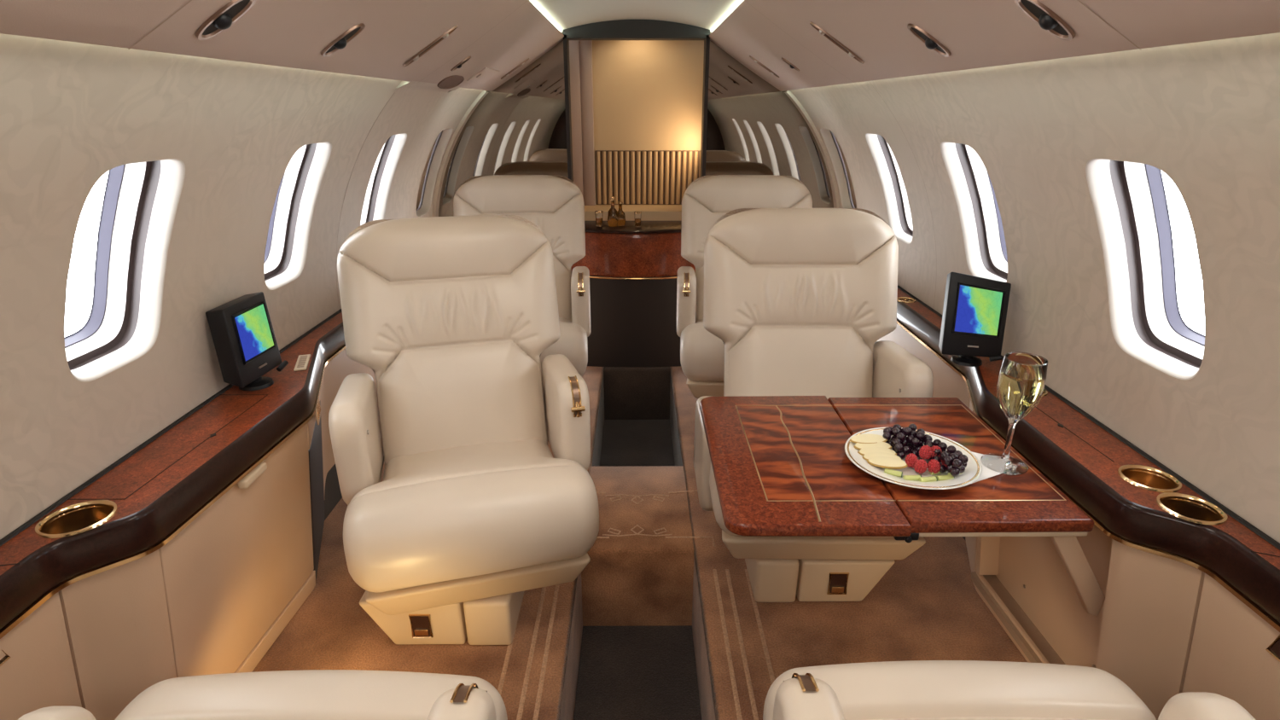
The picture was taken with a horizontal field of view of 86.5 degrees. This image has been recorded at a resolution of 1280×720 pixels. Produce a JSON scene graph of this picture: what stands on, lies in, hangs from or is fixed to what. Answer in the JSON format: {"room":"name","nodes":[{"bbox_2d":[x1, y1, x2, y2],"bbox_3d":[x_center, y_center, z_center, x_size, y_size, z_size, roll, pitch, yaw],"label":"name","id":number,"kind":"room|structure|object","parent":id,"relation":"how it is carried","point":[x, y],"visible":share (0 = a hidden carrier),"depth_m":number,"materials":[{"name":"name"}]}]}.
{"room":"aircraft cabin","nodes":[
{"label":"aircraft cabin","id":0,"kind":"room"},
{"bbox_2d":[0,33,482,539],"bbox_3d":[-0.475,-0.254,1.077,0.940,1.061,4.200,0,20,0],"label":"wall","id":1,"kind":"structure","parent":0,"point":[72,113],"depth_m":1.18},
{"bbox_2d":[0,591,81,719],"bbox_3d":[-0.912,0.882,0.238,0.086,0.476,1.843,0,20,0],"label":"panel","id":2,"kind":"object","parent":1,"relation":"attached to","point":[37,669],"visible":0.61,"depth_m":1.00,"materials":[{"name":"beige plastic"}]},
{"bbox_2d":[64,158,185,382],"bbox_3d":[-0.909,-0.170,1.148,0.245,0.392,0.239,0,20,0],"label":"window","id":3,"kind":"structure","parent":1,"relation":"in","point":[141,200],"depth_m":1.25,"materials":[{"name":"white plastic"}]},
{"bbox_2d":[0,308,345,639],"bbox_3d":[-0.849,0.216,1.241,0.188,0.077,4.185,0,20,0],"label":"ledge","id":4,"kind":"object","parent":1,"relation":"attached to","point":[135,506],"visible":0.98,"depth_m":1.18,"materials":[{"name":"brown wood"}]},
{"bbox_2d":[205,291,288,390],"bbox_3d":[-0.887,-0.037,1.536,0.073,0.203,0.157,2,20,6],"label":"monitor","id":5,"kind":"object","parent":4,"relation":"on","point":[242,333],"visible":1,"depth_m":1.50,"materials":[{"name":"black plastic"}]},
{"bbox_2d":[293,354,310,371],"bbox_3d":[-0.846,0.005,1.704,0.028,0.006,0.110,-7,21,-18],"label":"switch plate","id":6,"kind":"object","parent":4,"relation":"attached to","point":[302,363],"visible":1,"depth_m":1.69,"materials":[{"name":"beige plastic"}]},
{"bbox_2d":[195,0,255,40],"bbox_3d":[-0.556,-0.462,0.914,0.085,0.057,0.048,0,20,0],"label":"light","id":7,"kind":"object","parent":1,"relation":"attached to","point":[228,14],"visible":1,"depth_m":0.91,"materials":[{"name":"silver metal"}]},
{"bbox_2d":[0,0,564,91],"bbox_3d":[-0.473,-0.548,0.968,0.333,0.219,4.200,0,20,0],"label":"ceiling panel","id":8,"kind":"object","parent":1,"relation":"attached to","point":[500,35],"depth_m":1.19,"materials":[{"name":"beige plastic"}]},
{"bbox_2d":[263,141,331,290],"bbox_3d":[-0.912,-0.383,1.725,0.245,0.392,0.239,0,20,0],"label":"window","id":9,"kind":"structure","parent":1,"relation":"in","point":[291,218],"depth_m":1.83,"materials":[{"name":"white plastic"}]},
{"bbox_2d":[320,23,365,56],"bbox_3d":[-0.552,-0.595,1.264,0.085,0.057,0.048,0,20,0],"label":"light","id":10,"kind":"object","parent":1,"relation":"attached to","point":[340,42],"visible":1,"depth_m":1.26,"materials":[{"name":"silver metal"}]},
{"bbox_2d":[320,349,378,493],"bbox_3d":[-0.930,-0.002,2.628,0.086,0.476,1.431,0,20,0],"label":"armrest","id":11,"kind":"object","parent":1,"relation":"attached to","point":[340,366],"visible":0.16,"depth_m":2.02,"materials":[{"name":"beige leather"}]},
{"bbox_2d":[336,92,395,308],"bbox_3d":[-0.807,-0.474,2.033,0.288,0.677,0.004,0,20,0],"label":"trim","id":12,"kind":"structure","parent":1,"relation":"attached to","point":[394,92],"depth_m":2.02,"materials":[{"name":"beige"}]},
{"bbox_2d":[360,133,407,225],"bbox_3d":[-0.915,-0.597,2.302,0.245,0.392,0.239,0,20,0],"label":"window","id":13,"kind":"structure","parent":1,"relation":"in","point":[377,192],"depth_m":2.41,"materials":[{"name":"white"}]},
{"bbox_2d":[394,81,459,95],"bbox_3d":[-0.656,-0.870,2.164,0.077,0.045,0.550,0,20,0],"label":"trim","id":14,"kind":"structure","parent":1,"relation":"attached to","point":[414,87],"depth_m":2.08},
{"bbox_2d":[402,24,457,67],"bbox_3d":[-0.516,-0.772,1.674,0.144,0.095,0.032,0,20,0],"label":"outlet","id":15,"kind":"object","parent":1,"relation":"attached to","point":[445,35],"visible":1,"depth_m":1.67,"materials":[{"name":"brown metal"}]},
{"bbox_2d":[416,128,452,217],"bbox_3d":[-0.918,-0.810,2.878,0.245,0.392,0.239,0,20,0],"label":"window","id":16,"kind":"structure","parent":1,"relation":"in","point":[425,193],"depth_m":2.98,"materials":[{"name":"white plastic"}]},
{"bbox_2d":[416,135,438,209],"bbox_3d":[-0.910,-0.810,2.879,0.144,0.357,0.224,0,20,0],"label":"shade","id":17,"kind":"object","parent":16,"relation":"attached to","point":[427,182],"depth_m":3.00,"materials":[{"name":"beige plastic"}]},
{"bbox_2d":[436,75,464,89],"bbox_3d":[-0.620,-0.913,2.234,0.062,0.042,0.230,0,20,0],"label":"speaker","id":18,"kind":"object","parent":1,"relation":"attached to","point":[450,82],"visible":1,"depth_m":2.23},
{"bbox_2d":[432,90,488,216],"bbox_3d":[-0.807,-0.852,3.055,0.297,0.677,0.070,0,20,0],"label":"trim","id":19,"kind":"structure","parent":1,"relation":"attached to","point":[443,168],"depth_m":3.01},
{"bbox_2d":[450,56,471,71],"bbox_3d":[-0.543,-0.899,2.064,0.065,0.044,0.034,0,20,0],"label":"light","id":20,"kind":"object","parent":1,"relation":"attached to","point":[459,65],"visible":1,"depth_m":2.06,"materials":[{"name":"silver metal"}]},
{"bbox_2d":[466,67,500,83],"bbox_3d":[-0.571,-1.041,2.491,0.070,0.047,0.259,0,20,0],"label":"hatch","id":21,"kind":"object","parent":1,"relation":"attached to","point":[484,75],"visible":1,"depth_m":2.47,"materials":[{"name":"beige plastic"}]},
{"bbox_2d":[500,58,529,79],"bbox_3d":[-0.509,-1.186,2.768,0.122,0.081,0.028,0,20,0],"label":"outlet","id":22,"kind":"object","parent":1,"relation":"attached to","point":[526,60],"visible":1,"depth_m":2.76,"materials":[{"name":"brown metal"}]},
{"bbox_2d":[529,0,743,32],"bbox_3d":[-0.005,-0.680,0.921,0.740,0.058,4.200,0,20,0],"label":"ceiling","id":23,"kind":"structure","parent":0,"point":[709,14],"depth_m":2.46,"materials":[{"name":"beige"}]},
{"bbox_2d":[561,31,711,204],"bbox_3d":[-0.016,-0.828,3.244,0.720,1.600,0.260,0,20,0],"label":"wall","id":24,"kind":"structure","parent":0,"point":[648,94],"depth_m":3.23,"materials":[{"name":"gold"}]},
{"bbox_2d":[438,39,568,216],"bbox_3d":[-0.635,-0.936,3.056,0.640,0.933,0.012,0,20,0],"label":"mirror panel","id":25,"kind":"object","parent":24,"relation":"attached to","point":[518,127],"visible":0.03,"depth_m":3.02,"materials":[{"name":"beige"}]},
{"bbox_2d":[569,40,595,205],"bbox_3d":[-0.281,-1.075,3.250,0.119,1.060,0.036,0,20,0],"label":"curtain","id":26,"kind":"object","parent":24,"relation":"attached to","point":[580,51],"depth_m":3.21,"materials":[{"name":"beige fabric"}]},
{"bbox_2d":[584,204,681,221],"bbox_3d":[-0.016,-0.688,3.300,0.690,0.100,0.228,0,20,0],"label":"shelf","id":27,"kind":"object","parent":24,"relation":"attached to","point":[649,212],"visible":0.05,"depth_m":3.19,"materials":[{"name":"beige"}]},
{"bbox_2d":[562,19,709,181],"bbox_3d":[-0.015,-0.777,3.108,0.616,1.600,0.090,0,20,0],"label":"door frame","id":28,"kind":"structure","parent":24,"relation":"in","point":[619,29],"depth_m":2.85,"materials":[{"name":"black"}]},
{"bbox_2d":[595,150,700,204],"bbox_3d":[0.049,-0.895,3.343,0.530,0.258,0.025,0,20,0],"label":"slatted panel","id":29,"kind":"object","parent":24,"relation":"in","point":[631,177],"depth_m":3.33,"materials":[{"name":"brown"}]},
{"bbox_2d":[705,40,833,208],"bbox_3d":[0.605,-0.938,3.062,0.640,0.933,0.012,0,20,0],"label":"mirror panel","id":30,"kind":"object","parent":24,"relation":"attached to","point":[754,127],"visible":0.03,"depth_m":3.03,"materials":[{"name":"beige"}]},
{"bbox_2d":[251,366,1027,719],"bbox_3d":[-0.005,0.817,1.476,1.900,0.262,4.200,0,20,0],"label":"floor","id":31,"kind":"structure","parent":0,"point":[662,621],"depth_m":1.73,"materials":[{"name":"brown carpet"}]},
{"bbox_2d":[58,394,324,719],"bbox_3d":[-0.860,0.405,1.530,0.193,0.476,0.904,0,20,0],"label":"base cabinet","id":32,"kind":"object","parent":31,"relation":"on","point":[216,597],"visible":0.75,"depth_m":1.29,"materials":[{"name":"beige"}]},
{"bbox_2d":[314,398,321,424],"bbox_3d":[-0.824,0.122,1.740,0.005,0.062,0.085,-7,21,-18],"label":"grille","id":33,"kind":"object","parent":32,"relation":"attached to","point":[318,411],"visible":0.7,"depth_m":1.73,"materials":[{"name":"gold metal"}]},
{"bbox_2d":[17,669,507,719],"bbox_3d":[-0.450,0.591,0.614,0.552,0.766,0.848,0,20,0],"label":"seat","id":34,"kind":"object","parent":31,"relation":"on","point":[309,695],"visible":1,"depth_m":0.90,"materials":[{"name":"beige leather"}]},
{"bbox_2d":[328,214,599,645],"bbox_3d":[-0.412,0.150,1.613,0.552,0.899,0.629,-6,21,-15],"label":"seat","id":35,"kind":"object","parent":31,"relation":"on","point":[472,509],"visible":1,"depth_m":1.60,"materials":[{"name":"beige leather"}]},
{"bbox_2d":[378,340,545,463],"bbox_3d":[-0.434,0.121,1.680,0.389,0.296,0.122,-6,21,-15],"label":"lumbar cushion","id":36,"kind":"object","parent":35,"relation":"on","point":[450,396],"depth_m":1.66,"materials":[{"name":"beige leather"}]},
{"bbox_2d":[343,439,599,593],"bbox_3d":[-0.387,0.315,1.582,0.524,0.222,0.450,-6,21,-15],"label":"seat cushion","id":37,"kind":"object","parent":35,"relation":"on","point":[444,515],"depth_m":1.41,"materials":[{"name":"beige leather"}]},
{"bbox_2d":[453,174,591,385],"bbox_3d":[-0.472,-0.234,2.650,0.569,0.899,0.644,0,20,0],"label":"seat","id":38,"kind":"object","parent":31,"relation":"on","point":[555,204],"visible":0.35,"depth_m":2.69,"materials":[{"name":"beige leather"}]},
{"bbox_2d":[552,254,570,321],"bbox_3d":[-0.476,-0.263,2.718,0.389,0.296,0.122,-1,20,-4],"label":"lumbar cushion","id":39,"kind":"object","parent":38,"relation":"on","point":[561,262],"depth_m":2.73,"materials":[{"name":"beige leather"}]},
{"bbox_2d":[540,317,587,382],"bbox_3d":[-0.464,-0.066,2.614,0.524,0.222,0.450,-1,20,-4],"label":"seat cushion","id":40,"kind":"object","parent":38,"relation":"on","point":[573,343],"depth_m":2.43,"materials":[{"name":"beige leather"}]},
{"bbox_2d":[571,221,695,367],"bbox_3d":[-0.014,-0.289,3.140,0.584,0.662,0.269,0,20,0],"label":"bar cabinet","id":41,"kind":"object","parent":31,"relation":"on","point":[633,270],"visible":0.7,"depth_m":3.10,"materials":[{"name":"brown wood"}]},
{"bbox_2d":[584,221,681,233],"bbox_3d":[-0.014,-0.592,3.028,0.580,0.017,0.269,0,20,0],"label":"countertop","id":42,"kind":"structure","parent":41,"relation":"on","point":[647,227],"depth_m":2.95,"materials":[{"name":"brown wood"}]},
{"bbox_2d":[594,210,603,226],"bbox_3d":[-0.179,-0.622,2.989,0.037,0.064,0.037,0,20,0],"label":"tumbler","id":43,"kind":"object","parent":42,"relation":"on","point":[599,214],"visible":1,"depth_m":2.98,"materials":[{"name":"clear glass"}]},
{"bbox_2d":[607,196,618,226],"bbox_3d":[-0.119,-0.652,2.978,0.048,0.129,0.048,0,20,0],"label":"decanter","id":44,"kind":"object","parent":42,"relation":"on","point":[613,220],"visible":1,"depth_m":2.97,"materials":[{"name":"brown glass"}]},
{"bbox_2d":[617,201,626,226],"bbox_3d":[-0.086,-0.649,3.006,0.048,0.104,0.048,0,20,0],"label":"decanter","id":45,"kind":"object","parent":42,"relation":"on","point":[621,216],"visible":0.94,"depth_m":2.99,"materials":[{"name":"brown glass"}]},
{"bbox_2d":[634,211,641,226],"bbox_3d":[-0.009,-0.615,2.971,0.033,0.064,0.033,0,20,0],"label":"tumbler","id":46,"kind":"object","parent":42,"relation":"on","point":[637,215],"visible":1,"depth_m":2.96,"materials":[{"name":"clear glass"}]},
{"bbox_2d":[676,174,812,398],"bbox_3d":[0.422,-0.235,2.654,0.565,0.899,0.639,0,20,0],"label":"seat","id":47,"kind":"object","parent":31,"relation":"on","point":[706,199],"visible":0.34,"depth_m":2.68,"materials":[{"name":"beige leather"}]},
{"bbox_2d":[696,265,703,322],"bbox_3d":[0.425,-0.264,2.722,0.389,0.296,0.122,1,20,3],"label":"lumbar cushion","id":48,"kind":"object","parent":47,"relation":"on","point":[700,269],"depth_m":2.75,"materials":[{"name":"beige leather"}]},
{"bbox_2d":[680,318,724,381],"bbox_3d":[0.417,-0.068,2.618,0.524,0.222,0.450,1,20,3],"label":"seat cushion","id":49,"kind":"object","parent":47,"relation":"on","point":[701,352],"depth_m":2.43,"materials":[{"name":"beige leather"}]},
{"bbox_2d":[693,208,933,602],"bbox_3d":[0.434,0.099,1.751,0.563,0.899,0.638,0,20,0],"label":"seat","id":50,"kind":"object","parent":31,"relation":"on","point":[799,301],"visible":0.62,"depth_m":1.80,"materials":[{"name":"beige leather"}]},
{"bbox_2d":[727,326,872,399],"bbox_3d":[0.435,0.069,1.822,0.389,0.296,0.122,0,20,1],"label":"lumbar cushion","id":51,"kind":"object","parent":50,"relation":"on","point":[829,362],"depth_m":1.80,"materials":[{"name":"beige leather"}]},
{"bbox_2d":[762,660,1256,719],"bbox_3d":[0.443,0.585,0.631,0.552,0.766,0.848,0,20,0],"label":"seat","id":52,"kind":"object","parent":31,"relation":"on","point":[912,689],"visible":1,"depth_m":0.91,"materials":[{"name":"beige leather"}]},
{"bbox_2d":[965,397,1204,719],"bbox_3d":[0.873,0.412,1.508,0.164,0.476,0.775,0,20,0],"label":"base cabinet","id":53,"kind":"object","parent":31,"relation":"on","point":[1142,632],"visible":0.57,"depth_m":1.24,"materials":[{"name":"beige"}]},
{"bbox_2d":[699,395,1105,616],"bbox_3d":[0.486,0.279,1.413,0.687,0.215,0.542,0,20,0],"label":"folding table","id":54,"kind":"object","parent":53,"relation":"attached to","point":[782,467],"visible":0.98,"depth_m":1.23,"materials":[{"name":"brown wood"}]},
{"bbox_2d":[844,427,982,489],"bbox_3d":[0.522,0.191,1.312,0.247,0.018,0.247,0,20,0],"label":"dinner plate","id":55,"kind":"object","parent":54,"relation":"on","point":[973,471],"visible":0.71,"depth_m":1.27,"materials":[{"name":"white ceramic"}]},
{"bbox_2d":[849,433,887,443],"bbox_3d":[0.455,0.158,1.356,0.072,0.013,0.030,2,20,5],"label":"apple slice","id":56,"kind":"object","parent":55,"relation":"on","point":[867,438],"visible":1,"depth_m":1.35,"materials":[{"name":"brown food"}]},
{"bbox_2d":[853,442,891,450],"bbox_3d":[0.458,0.170,1.339,0.072,0.013,0.030,4,21,11],"label":"apple slice","id":57,"kind":"object","parent":55,"relation":"on","point":[858,446],"visible":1,"depth_m":1.34,"materials":[{"name":"brown food"}]},
{"bbox_2d":[857,447,896,456],"bbox_3d":[0.461,0.180,1.322,0.072,0.013,0.030,5,21,13],"label":"apple slice","id":58,"kind":"object","parent":55,"relation":"on","point":[863,451],"visible":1,"depth_m":1.32,"materials":[{"name":"brown food"}]},
{"bbox_2d":[862,452,901,460],"bbox_3d":[0.465,0.188,1.304,0.072,0.013,0.030,7,21,18],"label":"apple slice","id":59,"kind":"object","parent":55,"relation":"on","point":[868,456],"visible":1,"depth_m":1.31,"materials":[{"name":"brown food"}]},
{"bbox_2d":[866,456,907,469],"bbox_3d":[0.468,0.194,1.286,0.072,0.013,0.030,8,22,20],"label":"apple slice","id":60,"kind":"object","parent":55,"relation":"on","point":[880,462],"visible":1,"depth_m":1.28,"materials":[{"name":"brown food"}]},
{"bbox_2d":[884,468,902,477],"bbox_3d":[0.471,0.209,1.264,0.031,0.010,0.012,11,23,27],"label":"stick","id":61,"kind":"object","parent":55,"relation":"on","point":[898,474],"visible":1,"depth_m":1.26,"materials":[{"name":"green"}]},
{"bbox_2d":[904,453,918,467],"bbox_3d":[0.514,0.190,1.286,0.023,0.028,0.023,9,22,22],"label":"raspberry","id":62,"kind":"object","parent":55,"relation":"on","point":[910,459],"visible":0.98,"depth_m":1.28,"materials":[{"name":"red food"}]},
{"bbox_2d":[902,475,921,480],"bbox_3d":[0.499,0.216,1.246,0.031,0.010,0.012,-1,20,-3],"label":"stick","id":63,"kind":"object","parent":55,"relation":"on","point":[904,477],"visible":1,"depth_m":1.24,"materials":[{"name":"green"}]},
{"bbox_2d":[913,459,927,473],"bbox_3d":[0.523,0.198,1.266,0.023,0.028,0.023,4,21,12],"label":"raspberry","id":64,"kind":"object","parent":55,"relation":"on","point":[921,466],"visible":1,"depth_m":1.26,"materials":[{"name":"red food"}]},
{"bbox_2d":[882,424,968,477],"bbox_3d":[0.549,0.169,1.317,0.097,0.049,0.184,-17,26,-38],"label":"grape bunch","id":65,"kind":"object","parent":55,"relation":"on","point":[904,439],"visible":0.91,"depth_m":1.31,"materials":[{"name":"black"}]},
{"bbox_2d":[930,445,941,457],"bbox_3d":[0.561,0.175,1.292,0.023,0.028,0.023,-2,20,-5],"label":"raspberry","id":66,"kind":"object","parent":65,"relation":"on","point":[933,447],"visible":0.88,"depth_m":1.28,"materials":[{"name":"red food"}]},
{"bbox_2d":[919,445,932,459],"bbox_3d":[0.541,0.175,1.287,0.023,0.028,0.024,-6,21,-15],"label":"raspberry","id":67,"kind":"object","parent":55,"relation":"on","point":[925,452],"visible":1,"depth_m":1.28,"materials":[{"name":"red food"}]},
{"bbox_2d":[919,476,937,482],"bbox_3d":[0.525,0.218,1.240,0.031,0.010,0.012,-3,21,-8],"label":"stick","id":68,"kind":"object","parent":55,"relation":"on","point":[931,479],"visible":1,"depth_m":1.24,"materials":[{"name":"green"}]},
{"bbox_2d":[927,459,940,473],"bbox_3d":[0.547,0.198,1.265,0.023,0.028,0.023,-5,21,-14],"label":"raspberry","id":69,"kind":"object","parent":55,"relation":"on","point":[933,466],"visible":1,"depth_m":1.26,"materials":[{"name":"red food"}]},
{"bbox_2d":[936,474,954,481],"bbox_3d":[0.559,0.216,1.246,0.031,0.010,0.012,-2,20,-7],"label":"stick","id":70,"kind":"object","parent":55,"relation":"on","point":[949,476],"visible":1,"depth_m":1.24,"materials":[{"name":"green"}]},
{"bbox_2d":[971,451,1001,483],"bbox_3d":[0.664,0.206,1.301,0.090,0.001,0.143,4,21,11],"label":"napkin","id":71,"kind":"object","parent":54,"relation":"on","point":[986,473],"visible":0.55,"depth_m":1.28,"materials":[{"name":"white fabric"}]},
{"bbox_2d":[980,351,1048,475],"bbox_3d":[0.703,0.099,1.275,0.083,0.218,0.083,0,20,0],"label":"wine glass","id":72,"kind":"object","parent":54,"relation":"on","point":[1021,384],"visible":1,"depth_m":1.25,"materials":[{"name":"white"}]},
{"bbox_2d":[786,32,1279,543],"bbox_3d":[0.465,-0.256,1.081,0.940,1.061,4.200,0,20,0],"label":"wall","id":73,"kind":"structure","parent":0,"point":[1206,114],"depth_m":1.17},
{"bbox_2d":[324,464,965,541],"bbox_3d":[-0.005,0.453,1.341,1.860,0.560,4.200,0,20,0],"label":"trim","id":74,"kind":"structure","parent":73,"relation":"attached to","point":[333,496],"depth_m":2.07,"materials":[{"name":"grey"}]},
{"bbox_2d":[749,55,779,77],"bbox_3d":[0.481,-1.135,2.632,0.122,0.081,0.028,0,20,0],"label":"outlet","id":75,"kind":"object","parent":73,"relation":"attached to","point":[750,56],"visible":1,"depth_m":2.63,"materials":[{"name":"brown metal"}]},
{"bbox_2d":[781,57,800,71],"bbox_3d":[0.504,-0.989,2.276,0.065,0.044,0.034,0,20,0],"label":"light","id":76,"kind":"object","parent":73,"relation":"attached to","point":[788,62],"visible":1,"depth_m":2.27,"materials":[{"name":"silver metal"}]},
{"bbox_2d":[784,90,840,208],"bbox_3d":[0.778,-0.855,3.062,0.297,0.677,0.070,0,20,0],"label":"trim","id":77,"kind":"structure","parent":73,"relation":"attached to","point":[830,171],"depth_m":3.01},
{"bbox_2d":[809,21,864,63],"bbox_3d":[0.486,-0.781,1.675,0.144,0.095,0.032,0,20,0],"label":"outlet","id":78,"kind":"object","parent":73,"relation":"attached to","point":[817,28],"visible":1,"depth_m":1.67,"materials":[{"name":"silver metal"}]},
{"bbox_2d":[820,128,856,208],"bbox_3d":[0.890,-0.813,2.886,0.245,0.392,0.239,0,20,0],"label":"window","id":79,"kind":"structure","parent":73,"relation":"in","point":[842,173],"depth_m":2.99,"materials":[{"name":"white plastic"}]},
{"bbox_2d":[833,134,856,208],"bbox_3d":[0.882,-0.813,2.886,0.144,0.357,0.224,0,20,0],"label":"shade","id":80,"kind":"object","parent":79,"relation":"attached to","point":[842,173],"depth_m":3.00,"materials":[{"name":"beige plastic"}]},
{"bbox_2d":[865,133,913,244],"bbox_3d":[0.893,-0.600,2.310,0.245,0.392,0.239,0,20,0],"label":"window","id":81,"kind":"structure","parent":73,"relation":"in","point":[894,191],"depth_m":2.42,"materials":[{"name":"white plastic"}]},
{"bbox_2d":[868,81,936,308],"bbox_3d":[0.787,-0.476,2.040,0.288,0.677,0.004,0,20,0],"label":"trim","id":82,"kind":"structure","parent":73,"relation":"attached to","point":[869,81],"depth_m":2.02,"materials":[{"name":"beige"}]},
{"bbox_2d":[875,323,969,407],"bbox_3d":[0.908,0.011,2.591,0.083,0.476,1.526,0,20,0],"label":"panel","id":83,"kind":"object","parent":73,"relation":"attached to","point":[947,383],"visible":0.02,"depth_m":2.02,"materials":[{"name":"beige leather"}]},
{"bbox_2d":[907,23,950,57],"bbox_3d":[0.539,-0.597,1.269,0.085,0.057,0.048,0,20,0],"label":"light","id":84,"kind":"object","parent":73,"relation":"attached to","point":[930,42],"visible":1,"depth_m":1.26,"materials":[{"name":"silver metal"}]},
{"bbox_2d":[940,141,1007,282],"bbox_3d":[0.896,-0.386,1.733,0.245,0.392,0.239,0,20,0],"label":"window","id":85,"kind":"structure","parent":73,"relation":"in","point":[986,249],"depth_m":1.84,"materials":[{"name":"white plastic"}]},
{"bbox_2d":[709,0,1279,91],"bbox_3d":[0.463,-0.550,0.972,0.333,0.219,4.200,0,20,0],"label":"ceiling panel","id":86,"kind":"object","parent":73,"relation":"attached to","point":[976,33],"depth_m":1.20,"materials":[{"name":"beige plastic"}]},
{"bbox_2d":[1014,0,1075,40],"bbox_3d":[0.547,-0.463,0.919,0.085,0.057,0.048,0,20,0],"label":"light","id":87,"kind":"object","parent":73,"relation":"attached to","point":[1047,20],"visible":1,"depth_m":0.92,"materials":[{"name":"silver metal"}]},
{"bbox_2d":[896,285,1279,632],"bbox_3d":[0.855,0.213,1.248,0.157,0.077,4.185,0,20,0],"label":"ledge","id":88,"kind":"object","parent":73,"relation":"attached to","point":[1133,498],"visible":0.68,"depth_m":1.17,"materials":[{"name":"brown wood"}]},
{"bbox_2d":[938,272,1011,366],"bbox_3d":[0.828,-0.105,1.687,0.142,0.225,0.097,6,21,17],"label":"monitor","id":89,"kind":"object","parent":88,"relation":"on","point":[975,308],"visible":1,"depth_m":1.66,"materials":[{"name":"black plastic"}]},
{"bbox_2d":[1085,158,1205,379],"bbox_3d":[0.898,-0.173,1.156,0.245,0.392,0.239,0,20,0],"label":"window","id":90,"kind":"structure","parent":73,"relation":"in","point":[1129,199],"depth_m":1.25,"materials":[{"name":"white plastic"}]},
{"bbox_2d":[1182,573,1279,719],"bbox_3d":[0.930,0.874,0.262,0.087,0.476,1.877,0,20,0],"label":"panel","id":91,"kind":"object","parent":73,"relation":"attached to","point":[1235,653],"visible":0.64,"depth_m":1.03,"materials":[{"name":"beige plastic"}]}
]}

